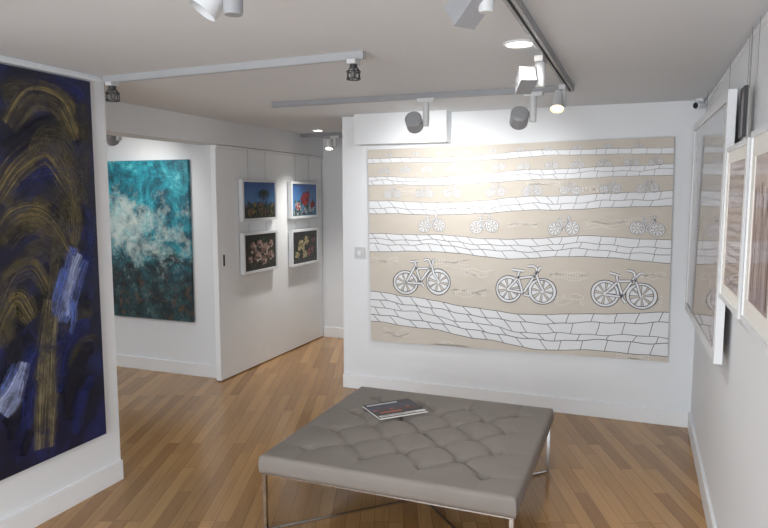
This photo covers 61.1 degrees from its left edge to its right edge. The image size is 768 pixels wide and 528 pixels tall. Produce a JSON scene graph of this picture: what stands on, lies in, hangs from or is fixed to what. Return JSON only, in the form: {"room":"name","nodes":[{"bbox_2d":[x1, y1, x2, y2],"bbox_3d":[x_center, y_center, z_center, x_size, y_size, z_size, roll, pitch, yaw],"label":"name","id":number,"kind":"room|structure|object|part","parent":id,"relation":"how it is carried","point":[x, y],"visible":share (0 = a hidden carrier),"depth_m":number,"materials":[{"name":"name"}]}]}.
{"room":"art gallery","nodes":[
{"label":"art gallery","id":0,"kind":"room"},
{"bbox_2d":[0,55,120,520],"bbox_3d":[-2.524,0.365,1.388,0.120,2.300,5.050,2,7,21],"label":"wall","id":1,"kind":"structure","parent":0,"point":[25,488],"depth_m":3.58,"materials":[{"name":"paint"}]},
{"bbox_2d":[0,58,103,83],"bbox_3d":[-2.463,-0.753,1.244,0.012,0.018,5.050,2,7,21],"label":"trim","id":2,"kind":"structure","parent":1,"relation":"attached to","point":[2,60],"depth_m":3.24,"materials":[{"name":"white paint"}]},
{"bbox_2d":[0,63,105,480],"bbox_3d":[-1.838,0.062,2.884,0.042,1.934,1.450,2,7,21],"label":"canvas painting","id":3,"kind":"object","parent":1,"relation":"attached to","point":[52,394],"visible":1,"depth_m":3.24,"materials":[{"name":"blue fabric"}]},
{"bbox_2d":[0,460,123,527],"bbox_3d":[-2.461,1.454,1.479,0.016,0.115,5.050,2,7,21],"label":"baseboard","id":4,"kind":"structure","parent":1,"relation":"attached to","point":[49,507],"depth_m":3.43,"materials":[{"name":"white paint"}]},
{"bbox_2d":[107,137,215,364],"bbox_3d":[-2.575,-0.158,6.274,2.430,2.300,0.120,2,7,21],"label":"wall","id":5,"kind":"structure","parent":0,"point":[193,342],"depth_m":5.93,"materials":[{"name":"paint"}]},
{"bbox_2d":[107,159,194,321],"bbox_3d":[-2.162,-0.218,6.019,0.910,1.465,0.035,2,7,21],"label":"canvas painting","id":6,"kind":"object","parent":5,"relation":"attached to","point":[150,200],"visible":1,"depth_m":5.99,"materials":[{"name":"teal fabric"}]},
{"bbox_2d":[116,354,216,377],"bbox_3d":[-2.600,0.935,6.328,2.430,0.115,0.016,2,7,21],"label":"baseboard","id":7,"kind":"structure","parent":5,"relation":"attached to","point":[179,367],"depth_m":6.10,"materials":[{"name":"white paint"}]},
{"bbox_2d":[105,100,322,156],"bbox_3d":[-2.434,-0.893,3.325,0.220,0.210,8.950,2,7,21],"label":"beam","id":8,"kind":"structure","parent":5,"relation":"attached to","point":[122,119],"depth_m":5.32,"materials":[{"name":"paint"}]},
{"bbox_2d":[321,137,343,335],"bbox_3d":[0.999,-0.228,6.929,3.980,2.300,0.100,2,7,21],"label":"wall","id":9,"kind":"structure","parent":0,"point":[331,161],"depth_m":7.49,"materials":[{"name":"paint"}]},
{"bbox_2d":[324,327,343,337],"bbox_3d":[0.414,0.841,7.212,2.410,0.115,0.016,2,7,21],"label":"baseboard","id":10,"kind":"structure","parent":9,"relation":"attached to","point":[328,331],"depth_m":7.59,"materials":[{"name":"white paint"}]},
{"bbox_2d":[35,336,706,527],"bbox_3d":[-1.667,1.365,3.317,6.390,0.100,9.050,2,7,21],"label":"floor","id":11,"kind":"structure","parent":0,"point":[191,447],"depth_m":3.96,"materials":[{"name":"brown wood"}]},
{"bbox_2d":[258,386,553,527],"bbox_3d":[0.199,1.090,3.539,1.254,0.400,1.254,2,7,21],"label":"tufted bench","id":12,"kind":"object","parent":11,"relation":"on","point":[469,455],"visible":0.94,"depth_m":3.23,"materials":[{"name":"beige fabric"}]},
{"bbox_3d":[-0.584,1.177,3.205,0.018,0.298,0.018,2,7,21],"label":"leg","id":13,"kind":"part","parent":12,"relation":"part of","materials":[{"name":"silver metal"}]},
{"bbox_3d":[0.199,0.988,3.528,1.226,0.012,1.226,2,7,21],"label":"frame","id":14,"kind":"part","parent":12,"relation":"part of","materials":[{"name":"silver metal"}]},
{"bbox_2d":[362,398,427,419],"bbox_3d":[0.063,0.853,3.830,0.309,0.011,0.254,-3,7,-25],"label":"magazine","id":15,"kind":"object","parent":12,"relation":"on","point":[402,407],"visible":1,"depth_m":3.82,"materials":[{"name":"paper"}]},
{"bbox_3d":[0.540,1.224,2.766,0.018,0.298,0.018,2,7,21],"label":"leg","id":16,"kind":"part","parent":12,"relation":"part of","materials":[{"name":"silver metal"}]},
{"bbox_3d":[0.982,1.105,3.884,0.018,0.298,0.018,2,7,21],"label":"leg","id":17,"kind":"part","parent":12,"relation":"part of","materials":[{"name":"silver metal"}]},
{"bbox_2d":[0,0,767,137],"bbox_3d":[-1.667,-1.021,3.062,6.390,0.100,9.050,2,7,21],"label":"ceiling","id":18,"kind":"structure","parent":0,"point":[611,51],"depth_m":2.90,"materials":[{"name":"paint"}]},
{"bbox_2d":[101,50,365,83],"bbox_3d":[-0.811,-0.972,3.237,1.582,0.035,0.030,3,7,24],"label":"track","id":19,"kind":"object","parent":18,"relation":"attached to","point":[359,55],"visible":0.94,"depth_m":3.18,"materials":[{"name":"metal"}]},
{"bbox_2d":[105,81,119,101],"bbox_3d":[-1.479,-0.938,3.539,0.075,0.100,0.075,2,7,21],"label":"lamp","id":20,"kind":"object","parent":19,"relation":"attached to","point":[111,85],"visible":1,"depth_m":3.52,"materials":[{"name":"metal"}]},
{"bbox_2d":[108,86,115,90],"bbox_3d":[-1.479,-0.957,3.537,0.040,0.021,0.040,2,7,21],"label":"socket","id":21,"kind":"object","parent":20,"relation":"attached to","point":[110,88],"depth_m":3.52,"materials":[{"name":"metal"}]},
{"bbox_3d":[-1.479,-0.922,3.541,0.034,0.049,0.034,2,7,21],"label":"bulb","id":22,"kind":"part","parent":20,"relation":"part of","materials":[{"name":"glass"}]},
{"bbox_2d":[346,58,360,80],"bbox_3d":[-0.138,-0.880,2.947,0.066,0.088,0.066,2,7,21],"label":"lamp","id":23,"kind":"object","parent":19,"relation":"attached to","point":[353,63],"visible":1,"depth_m":2.93,"materials":[{"name":"metal"}]},
{"bbox_3d":[-0.138,-0.865,2.949,0.029,0.042,0.029,2,7,21],"label":"bulb","id":24,"kind":"part","parent":23,"relation":"part of","materials":[{"name":"glass"}]},
{"bbox_2d":[300,132,341,136],"bbox_3d":[-0.468,-1.346,6.741,0.880,0.035,0.038,2,7,21],"label":"track","id":25,"kind":"object","parent":18,"relation":"attached to","point":[333,133],"visible":0.59,"depth_m":6.80,"materials":[{"name":"metal"}]},
{"bbox_2d":[325,136,340,149],"bbox_3d":[-0.538,-1.259,6.765,0.172,0.147,0.112,2,7,21],"label":"track spotlight","id":26,"kind":"object","parent":25,"relation":"attached to","point":[329,143],"visible":1,"depth_m":6.74,"materials":[{"name":"white metal"}]},
{"bbox_2d":[271,85,558,107],"bbox_3d":[0.143,-1.073,4.183,1.980,0.035,0.038,2,7,21],"label":"track","id":27,"kind":"object","parent":18,"relation":"attached to","point":[551,88],"visible":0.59,"depth_m":4.17,"materials":[{"name":"metal"}]},
{"bbox_2d":[405,97,434,133],"bbox_3d":[0.228,-0.944,4.145,0.196,0.216,0.133,2,7,21],"label":"track spotlight","id":28,"kind":"object","parent":27,"relation":"attached to","point":[414,122],"visible":1,"depth_m":4.11,"materials":[{"name":"white metal"}]},
{"bbox_2d":[509,91,542,129],"bbox_3d":[0.847,-0.916,3.895,0.199,0.218,0.138,2,7,21],"label":"track spotlight","id":29,"kind":"object","parent":27,"relation":"attached to","point":[519,116],"visible":1,"depth_m":3.87,"materials":[{"name":"white metal"}]},
{"bbox_2d":[503,39,533,47],"bbox_3d":[0.575,-0.935,2.764,0.136,0.008,0.136,2,7,21],"label":"recessed light","id":30,"kind":"object","parent":18,"relation":"in","point":[520,43],"visible":0.93,"depth_m":2.76,"materials":[{"name":"white paint"}]},
{"bbox_2d":[503,0,573,91],"bbox_3d":[0.471,-0.865,2.239,0.038,0.035,3.460,2,7,21],"label":"track","id":31,"kind":"object","parent":18,"relation":"attached to","point":[517,8],"visible":1,"depth_m":2.56,"materials":[{"name":"metal"}]},
{"bbox_2d":[445,0,494,29],"bbox_3d":[0.259,-0.728,1.785,0.110,0.144,0.158,-4,7,-33],"label":"track spotlight","id":32,"kind":"object","parent":31,"relation":"attached to","point":[468,14],"visible":1,"depth_m":1.78,"materials":[{"name":"white metal"}]},
{"bbox_2d":[514,55,545,93],"bbox_3d":[0.665,-0.842,2.902,0.138,0.155,0.125,0,6,-2],"label":"track spotlight","id":33,"kind":"object","parent":31,"relation":"attached to","point":[527,78],"visible":1,"depth_m":2.87,"materials":[{"name":"white metal"}]},
{"bbox_2d":[550,84,566,113],"bbox_3d":[0.976,-0.919,3.636,0.082,0.157,0.164,2,7,21],"label":"track spotlight","id":34,"kind":"object","parent":31,"relation":"hanging from","point":[559,102],"visible":1,"depth_m":3.61,"materials":[{"name":"white metal"}]},
{"bbox_3d":[-0.754,-0.822,1.831,1.600,0.035,0.038,2,7,21],"label":"track","id":35,"kind":"object","parent":18,"relation":"attached to","visible":0},
{"bbox_2d":[188,0,242,21],"bbox_3d":[-0.428,-0.722,1.725,0.187,0.144,0.117,2,7,21],"label":"track spotlight","id":36,"kind":"object","parent":35,"relation":"attached to","point":[211,10],"visible":1,"depth_m":1.70,"materials":[{"name":"white metal"}]},
{"bbox_3d":[-2.480,-1.198,5.348,1.200,0.035,0.038,2,7,21],"label":"track","id":37,"kind":"object","parent":18,"relation":"attached to","visible":0},
{"bbox_2d":[106,135,121,145],"bbox_3d":[-2.167,-1.060,5.232,0.192,0.215,0.134,2,7,21],"label":"track spotlight","id":38,"kind":"object","parent":37,"relation":"attached to","point":[111,140],"visible":0.5,"depth_m":5.21,"materials":[{"name":"white metal"}]},
{"bbox_2d":[342,100,705,411],"bbox_3d":[0.948,-0.032,5.101,2.730,2.300,0.140,2,7,21],"label":"wall","id":39,"kind":"structure","parent":0,"point":[654,384],"depth_m":4.94,"materials":[{"name":"paint"}]},
{"bbox_2d":[355,247,364,258],"bbox_3d":[-0.204,-0.093,5.460,0.090,0.095,0.025,2,7,21],"label":"wall switch","id":40,"kind":"object","parent":39,"relation":"attached to","point":[359,251],"visible":1,"depth_m":5.46,"materials":[{"name":"white paint"}]},
{"bbox_2d":[354,110,450,145],"bbox_3d":[0.142,-1.074,5.156,0.770,0.240,0.140,2,7,21],"label":"air conditioner","id":41,"kind":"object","parent":39,"relation":"attached to","point":[372,129],"depth_m":5.10,"materials":[{"name":"paint"}]},
{"bbox_2d":[343,374,687,427],"bbox_3d":[0.919,1.062,5.145,2.730,0.115,0.016,2,7,21],"label":"baseboard","id":42,"kind":"structure","parent":39,"relation":"attached to","point":[651,415],"depth_m":5.02,"materials":[{"name":"white paint"}]},
{"bbox_2d":[368,137,673,361],"bbox_3d":[0.952,-0.118,4.991,2.338,1.654,0.039,1,6,21],"label":"canvas painting","id":43,"kind":"object","parent":39,"relation":"attached to","point":[564,247],"visible":1,"depth_m":4.92,"materials":[{"name":"beige fabric"}]},
{"bbox_2d":[690,22,767,527],"bbox_3d":[1.242,0.299,1.999,0.100,2.300,8.950,2,7,21],"label":"wall","id":44,"kind":"structure","parent":0,"point":[729,411],"depth_m":2.62,"materials":[{"name":"paint"}]},
{"bbox_2d":[693,98,706,108],"bbox_3d":[2.124,-1.075,4.372,0.098,0.071,0.060,-5,8,-39],"label":"security camera","id":45,"kind":"object","parent":44,"relation":"attached to","point":[699,103],"visible":0.98,"depth_m":4.35,"materials":[{"name":"white paint"}]},
{"bbox_2d":[687,412,716,527],"bbox_3d":[0.865,1.471,1.319,0.016,0.115,7.184,2,7,21],"label":"baseboard","id":46,"kind":"structure","parent":44,"relation":"attached to","point":[707,506],"depth_m":3.65,"materials":[{"name":"white paint"}]},
{"bbox_2d":[685,61,736,364],"bbox_3d":[1.723,-0.304,3.468,0.042,1.348,1.480,2,7,20],"label":"framed picture","id":47,"kind":"object","parent":44,"relation":"attached to","point":[714,131],"visible":0.98,"depth_m":3.23,"materials":[{"name":"white paint"}]},
{"bbox_2d":[687,104,725,347],"bbox_3d":[1.710,-0.221,3.482,0.001,1.092,1.392,2,7,20],"label":"print","id":48,"kind":"object","parent":47,"relation":"attached to","point":[709,138],"depth_m":3.35},
{"bbox_2d":[705,12,767,104],"bbox_3d":[0.870,-0.731,1.091,0.012,0.018,7.200,2,7,21],"label":"trim","id":49,"kind":"structure","parent":44,"relation":"attached to","point":[764,21],"depth_m":2.83,"materials":[{"name":"white paint"}]},
{"bbox_2d":[718,16,760,318],"bbox_3d":[1.296,-0.349,2.357,0.044,1.023,0.500,2,7,20],"label":"framed picture","id":50,"kind":"object","parent":44,"relation":"attached to","point":[738,154],"visible":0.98,"depth_m":2.36,"materials":[{"name":"white paint"}]},
{"bbox_2d":[723,159,744,295],"bbox_3d":[1.282,-0.139,2.385,0.001,0.472,0.372,2,7,21],"label":"print","id":51,"kind":"object","parent":50,"relation":"attached to","point":[737,169],"depth_m":2.37},
{"bbox_3d":[1.293,-0.139,2.381,0.036,0.600,0.500,2,7,20],"label":"frame","id":52,"kind":"part","parent":50,"relation":"part of","materials":[{"name":"white paint"}]},
{"bbox_2d":[738,35,752,138],"bbox_3d":[1.389,-0.683,2.495,0.021,0.388,0.110,2,7,21],"label":"framed picture","id":53,"kind":"object","parent":44,"relation":"attached to","point":[744,91],"visible":0.95,"depth_m":2.46,"materials":[{"name":"metal"}]},
{"bbox_2d":[739,90,743,134],"bbox_3d":[1.382,-0.585,2.509,0.001,0.172,0.092,2,7,21],"label":"print","id":54,"kind":"object","parent":53,"relation":"attached to","point":[742,96],"depth_m":2.52},
{"bbox_3d":[1.386,-0.585,2.507,0.014,0.190,0.110,2,7,21],"label":"frame","id":55,"kind":"part","parent":53,"relation":"part of","materials":[{"name":"metal"}]},
{"bbox_2d":[740,123,767,354],"bbox_3d":[1.081,-0.296,1.810,0.043,1.013,0.500,2,7,21],"label":"framed picture","id":56,"kind":"object","parent":44,"relation":"attached to","point":[754,297],"visible":1,"depth_m":1.90,"materials":[{"name":"white paint"}]},
{"bbox_2d":[748,152,767,318],"bbox_3d":[1.067,-0.091,1.838,0.002,0.442,0.342,2,7,21],"label":"print","id":57,"kind":"object","parent":56,"relation":"attached to","point":[758,246],"depth_m":1.86,"materials":[{"name":"brown paper"}]},
{"bbox_3d":[-1.147,-0.208,6.747,0.120,2.300,1.810,2,7,21],"label":"wall","id":58,"kind":"structure","parent":0,"visible":0},
{"bbox_2d":[210,145,322,380],"bbox_3d":[-1.099,-0.091,6.606,0.062,2.073,2.000,2,7,21],"label":"door","id":59,"kind":"structure","parent":58,"relation":"in","point":[260,317],"depth_m":6.30,"materials":[{"name":"paint"}]},
{"bbox_2d":[238,150,276,221],"bbox_3d":[-1.189,-0.741,6.161,0.042,0.655,0.600,2,7,21],"label":"framed photo","id":60,"kind":"object","parent":59,"relation":"attached to","point":[257,198],"visible":1,"depth_m":6.13,"materials":[{"name":"white paint"}]},
{"bbox_3d":[-1.189,-0.607,6.176,0.042,0.385,0.600,2,7,21],"label":"frame","id":61,"kind":"part","parent":60,"relation":"part of","materials":[{"name":"white paint"}]},
{"bbox_2d":[244,182,274,218],"bbox_3d":[-1.178,-0.607,6.171,0.005,0.337,0.552,2,7,21],"label":"print","id":62,"kind":"object","parent":60,"relation":"attached to","point":[259,197],"depth_m":6.17,"materials":[{"name":"blue paper"}]},
{"bbox_2d":[240,230,277,274],"bbox_3d":[-1.189,-0.162,6.223,0.042,0.470,0.600,2,7,21],"label":"framed photo","id":63,"kind":"object","parent":59,"relation":"attached to","point":[258,249],"visible":1,"depth_m":6.18,"materials":[{"name":"white paint"}]},
{"bbox_3d":[-1.075,-1.108,6.488,0.012,0.025,2.000,2,7,21],"label":"picture rail","id":64,"kind":"part","parent":59,"relation":"part of","materials":[{"name":"white paint"}]},
{"bbox_2d":[288,157,318,218],"bbox_3d":[-0.864,-0.827,6.985,0.042,0.660,0.600,2,7,21],"label":"framed photo","id":65,"kind":"object","parent":59,"relation":"attached to","point":[302,196],"visible":1,"depth_m":6.96,"materials":[{"name":"white paint"}]},
{"bbox_3d":[-0.864,-0.690,7.000,0.042,0.385,0.600,2,7,21],"label":"frame","id":66,"kind":"part","parent":65,"relation":"part of","materials":[{"name":"white paint"}]},
{"bbox_2d":[293,184,316,215],"bbox_3d":[-0.851,-0.690,6.995,0.009,0.337,0.552,2,7,21],"label":"print","id":67,"kind":"object","parent":65,"relation":"attached to","point":[304,195],"depth_m":7.00,"materials":[{"name":"blue paper"}]},
{"bbox_2d":[289,228,318,266],"bbox_3d":[-0.864,-0.230,7.049,0.042,0.470,0.600,2,7,21],"label":"framed photo","id":68,"kind":"object","parent":59,"relation":"attached to","point":[303,243],"visible":1,"depth_m":7.01,"materials":[{"name":"white paint"}]},
{"bbox_2d":[293,230,316,263],"bbox_3d":[-0.851,-0.188,7.048,0.010,0.337,0.552,2,7,21],"label":"print","id":69,"kind":"object","parent":68,"relation":"attached to","point":[304,241],"depth_m":7.04,"materials":[{"name":"black paper"}]}
]}

